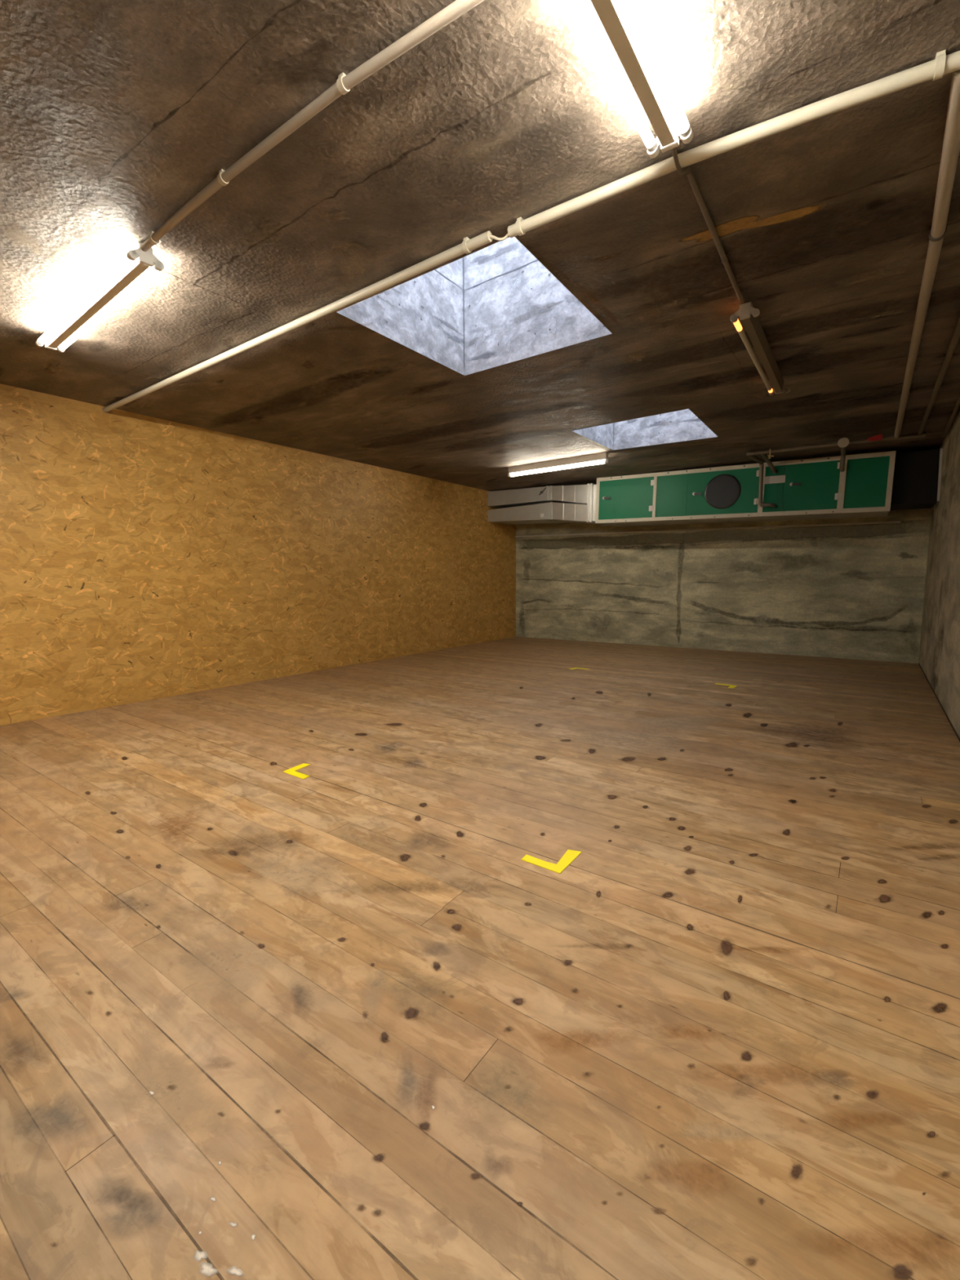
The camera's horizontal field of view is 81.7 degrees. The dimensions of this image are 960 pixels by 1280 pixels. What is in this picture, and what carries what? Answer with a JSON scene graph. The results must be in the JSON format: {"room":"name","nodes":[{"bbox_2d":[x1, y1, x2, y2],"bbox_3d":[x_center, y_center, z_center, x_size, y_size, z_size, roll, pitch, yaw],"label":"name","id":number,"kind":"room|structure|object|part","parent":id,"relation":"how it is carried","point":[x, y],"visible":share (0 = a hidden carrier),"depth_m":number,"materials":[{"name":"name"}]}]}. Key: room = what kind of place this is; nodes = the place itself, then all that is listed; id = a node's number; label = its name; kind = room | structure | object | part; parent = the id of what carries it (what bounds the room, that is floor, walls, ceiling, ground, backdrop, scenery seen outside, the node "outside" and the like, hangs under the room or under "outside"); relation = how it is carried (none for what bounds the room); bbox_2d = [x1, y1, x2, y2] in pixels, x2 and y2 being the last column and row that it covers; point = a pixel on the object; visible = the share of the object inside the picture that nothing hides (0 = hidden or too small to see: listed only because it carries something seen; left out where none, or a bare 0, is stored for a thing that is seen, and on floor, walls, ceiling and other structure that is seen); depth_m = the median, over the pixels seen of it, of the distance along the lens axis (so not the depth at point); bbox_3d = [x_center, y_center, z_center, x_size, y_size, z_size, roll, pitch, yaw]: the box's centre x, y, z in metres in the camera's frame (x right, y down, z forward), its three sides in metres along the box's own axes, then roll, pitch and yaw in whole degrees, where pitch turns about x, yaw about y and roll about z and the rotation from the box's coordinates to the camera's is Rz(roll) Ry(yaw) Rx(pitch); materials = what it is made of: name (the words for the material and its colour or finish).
{"room":"empty warehouse room","nodes":[
{"label":"empty warehouse room","id":0,"kind":"room"},
{"bbox_2d":[0,383,515,725],"bbox_3d":[-2.776,-0.897,6.404,0.154,2.806,12.000,4,8,35],"label":"wall","id":1,"kind":"structure","parent":0,"point":[143,557],"depth_m":5.98,"materials":[{"name":"brown wood"}]},
{"bbox_2d":[487,484,586,508],"bbox_3d":[1.173,-2.532,10.014,2.000,0.378,0.804,4,8,35],"label":"air duct","id":2,"kind":"object","parent":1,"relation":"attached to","point":[570,494],"visible":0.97,"depth_m":9.70,"materials":[{"name":"silver metal"}]},
{"bbox_2d":[487,501,592,524],"bbox_3d":[1.175,-2.245,10.048,2.000,0.380,0.800,4,8,35],"label":"air duct","id":3,"kind":"object","parent":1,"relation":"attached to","point":[552,512],"visible":0.99,"depth_m":9.74,"materials":[{"name":"white metal"}]},
{"bbox_2d":[0,636,959,1279],"bbox_3d":[-0.042,0.700,4.661,6.715,0.008,12.200,4,8,35],"label":"floor","id":4,"kind":"structure","parent":0,"point":[259,1020],"depth_m":1.70,"materials":[{"name":"brown wood"}]},
{"bbox_2d":[282,763,311,779],"bbox_3d":[-1.117,0.831,3.529,0.236,0.003,0.199,4,8,35],"label":"tape mark","id":5,"kind":"object","parent":4,"relation":"on","point":[291,771],"visible":1,"depth_m":3.50,"materials":[{"name":"yellow plastic"}]},
{"bbox_2d":[521,849,582,873],"bbox_3d":[0.314,0.948,2.434,0.193,0.003,0.217,4,8,35],"label":"tape mark","id":6,"kind":"object","parent":4,"relation":"on","point":[570,855],"visible":1,"depth_m":2.38,"materials":[{"name":"yellow plastic"}]},
{"bbox_2d":[715,683,737,688],"bbox_3d":[2.729,0.510,6.184,0.230,0.003,0.195,4,8,35],"label":"tape mark","id":7,"kind":"object","parent":4,"relation":"on","point":[731,686],"visible":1,"depth_m":6.20,"materials":[{"name":"yellow plastic"}]},
{"bbox_2d":[0,0,959,491],"bbox_3d":[0.035,-2.081,4.281,7.038,0.002,12.300,4,8,35],"label":"ceiling","id":8,"kind":"structure","parent":0,"point":[115,115],"depth_m":2.45,"materials":[{"name":"concrete"}]},
{"bbox_2d":[35,241,164,352],"bbox_3d":[-2.203,-1.895,3.138,1.576,0.092,0.154,5,8,39],"label":"fluorescent ceiling light","id":9,"kind":"object","parent":8,"relation":"attached to","point":[135,261],"visible":0.98,"depth_m":2.98,"materials":[{"name":"white glass"}]},
{"bbox_2d":[102,231,493,413],"bbox_3d":[-1.714,-1.993,3.844,4.385,0.060,0.054,5,8,36],"label":"conduit","id":10,"kind":"object","parent":8,"relation":"attached to","point":[468,245],"visible":1,"depth_m":3.20,"materials":[{"name":"beige plastic"}]},
{"bbox_2d":[488,233,508,240],"bbox_3d":[0.093,-1.840,2.530,0.145,0.032,0.022,2,7,21],"label":"cable","id":11,"kind":"object","parent":10,"relation":"attached to","point":[506,236],"visible":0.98,"depth_m":2.53,"materials":[{"name":"white plastic"}]},
{"bbox_2d":[140,0,484,252],"bbox_3d":[-0.165,-1.756,1.619,3.545,0.045,0.097,4,8,34],"label":"conduit","id":12,"kind":"object","parent":8,"relation":"attached to","point":[343,85],"visible":1,"depth_m":1.81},
{"bbox_2d":[336,236,612,375],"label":"window","id":13,"kind":"structure","parent":8,"relation":"attached to","point":[495,304],"depth_m":4.04,"materials":[{"name":"glass"}]},
{"bbox_2d":[507,452,608,477],"bbox_3d":[1.034,-2.400,7.633,1.578,0.134,0.061,5,8,38],"label":"fluorescent ceiling light","id":14,"kind":"object","parent":8,"relation":"attached to","point":[604,455],"visible":1,"depth_m":7.56,"materials":[{"name":"white glass"}]},
{"bbox_2d":[569,0,693,158],"bbox_3d":[0.222,-1.700,1.317,0.154,0.092,1.576,4,8,35],"label":"fluorescent ceiling light","id":15,"kind":"object","parent":8,"relation":"attached to","point":[625,24],"visible":1,"depth_m":1.66,"materials":[{"name":"white glass"}]},
{"bbox_2d":[571,408,717,449],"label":"window","id":16,"kind":"structure","parent":8,"relation":"attached to","point":[682,425],"depth_m":6.68,"materials":[{"name":"glass"}]},
{"bbox_2d":[671,147,690,175],"bbox_3d":[0.739,-1.790,2.060,0.027,0.060,0.265,4,8,35],"label":"cable","id":17,"kind":"object","parent":8,"relation":"attached to","point":[687,170],"visible":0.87,"depth_m":2.07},
{"bbox_2d":[685,167,742,300],"bbox_3d":[1.145,-1.886,2.657,0.029,0.034,1.205,4,8,34],"label":"conduit","id":18,"kind":"object","parent":8,"relation":"attached to","point":[691,177],"visible":0.95,"depth_m":2.52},
{"bbox_2d":[507,49,959,237],"bbox_3d":[0.998,-1.793,1.966,2.047,0.061,0.091,4,8,31],"label":"conduit","id":19,"kind":"object","parent":8,"relation":"attached to","point":[942,64],"visible":0.99,"depth_m":1.94,"materials":[{"name":"beige plastic"}]},
{"bbox_2d":[586,450,896,526],"bbox_3d":[3.689,-2.163,8.362,4.062,0.722,1.052,6,9,35],"label":"ventilation unit","id":20,"kind":"object","parent":8,"relation":"hanging from","point":[814,488],"visible":0.94,"depth_m":7.80,"materials":[{"name":"green metal"}]},
{"bbox_3d":[2.305,-2.230,8.775,0.883,0.616,0.036,6,9,35],"label":"door","id":21,"kind":"part","parent":20,"relation":"part of","materials":[{"name":"green paint"}]},
{"bbox_3d":[2.893,-2.173,8.372,0.458,0.616,0.028,6,9,35],"label":"panel","id":22,"kind":"part","parent":20,"relation":"part of","materials":[{"name":"green paint"}]},
{"bbox_3d":[3.475,-2.115,7.963,0.964,0.616,0.036,6,9,35],"label":"door","id":23,"kind":"part","parent":20,"relation":"part of","materials":[{"name":"green paint"}]},
{"bbox_3d":[4.019,-2.063,7.589,0.234,0.616,0.028,6,9,35],"label":"panel","id":24,"kind":"part","parent":20,"relation":"part of","materials":[{"name":"green paint"}]},
{"bbox_3d":[4.015,-2.184,7.554,0.252,0.100,0.011,6,9,35],"label":"label plate","id":25,"kind":"part","parent":20,"relation":"part of","materials":[{"name":"white plastic"}]},
{"bbox_3d":[4.216,-2.070,7.388,0.107,0.036,0.056,6,9,35],"label":"handle","id":26,"kind":"part","parent":20,"relation":"part of","materials":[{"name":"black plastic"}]},
{"bbox_3d":[4.375,-2.028,7.338,0.633,0.616,0.036,6,9,35],"label":"door","id":27,"kind":"part","parent":20,"relation":"part of","materials":[{"name":"green paint"}]},
{"bbox_2d":[746,432,925,508],"bbox_3d":[4.293,-2.046,6.814,1.784,0.658,0.911,4,8,35],"label":"pipe","id":28,"kind":"object","parent":20,"relation":"attached to","point":[842,442],"visible":1,"depth_m":6.76,"materials":[{"name":"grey metal"}]},
{"bbox_3d":[4.452,-2.278,6.249,0.130,0.070,0.030,4,8,35],"label":"valve handle","id":29,"kind":"part","parent":28,"relation":"part of","materials":[{"name":"red paint"}]},
{"bbox_3d":[4.870,-1.980,6.999,0.436,0.616,0.028,6,9,35],"label":"panel","id":30,"kind":"part","parent":20,"relation":"part of","materials":[{"name":"green paint"}]},
{"bbox_2d":[890,448,940,510],"bbox_3d":[5.606,-2.046,7.165,0.451,0.635,0.760,4,8,35],"label":"duct","id":31,"kind":"object","parent":20,"relation":"attached to","point":[916,473],"visible":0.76,"depth_m":6.87,"materials":[{"name":"black metal"}]},
{"bbox_2d":[729,301,790,395],"bbox_3d":[1.972,-1.980,3.836,0.154,0.122,1.626,4,8,34],"label":"fluorescent ceiling light","id":32,"kind":"object","parent":8,"relation":"attached to","point":[747,313],"visible":1,"depth_m":3.61,"materials":[{"name":"metal"}]},
{"bbox_2d":[893,69,959,438],"bbox_3d":[3.078,-2.022,3.941,0.074,0.072,5.530,4,8,35],"label":"ceiling pipe","id":33,"kind":"object","parent":8,"relation":"attached to","point":[951,143],"visible":0.98,"depth_m":2.42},
{"bbox_2d":[917,315,959,435],"bbox_3d":[3.340,-2.026,3.953,0.046,0.039,5.450,4,8,35],"label":"ceiling pipe","id":34,"kind":"object","parent":8,"relation":"attached to","point":[956,335],"visible":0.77,"depth_m":4.25,"materials":[{"name":"brown metal"}]},
{"bbox_2d":[942,395,959,437],"bbox_3d":[4.324,-2.150,4.996,0.047,0.036,3.100,4,8,35],"label":"ceiling pipe","id":35,"kind":"object","parent":8,"relation":"attached to","point":[957,403],"visible":1,"depth_m":5.47,"materials":[{"name":"brown metal"}]},
{"bbox_2d":[515,508,931,663],"bbox_3d":[3.372,-1.258,9.491,6.888,2.846,0.152,4,8,35],"label":"wall","id":36,"kind":"structure","parent":0,"point":[855,592],"depth_m":8.92,"materials":[{"name":"grey concrete"}]},
{"bbox_2d":[515,520,900,537],"bbox_3d":[3.247,-1.850,9.391,6.190,0.102,0.045,4,8,35],"label":"trim","id":37,"kind":"structure","parent":36,"relation":"attached to","point":[896,522],"depth_m":8.91,"materials":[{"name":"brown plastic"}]},
{"bbox_2d":[918,410,959,741],"bbox_3d":[2.680,-0.408,2.610,0.152,2.976,12.000,4,8,35],"label":"wall","id":38,"kind":"structure","parent":0,"point":[939,660],"depth_m":5.55,"materials":[{"name":"concrete"}]},
{"bbox_2d":[937,448,942,501],"bbox_3d":[5.486,-1.974,6.619,0.022,0.635,0.240,4,8,35],"label":"strip","id":39,"kind":"object","parent":38,"relation":"attached to","point":[941,449],"visible":1,"depth_m":6.60,"materials":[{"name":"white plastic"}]}
]}

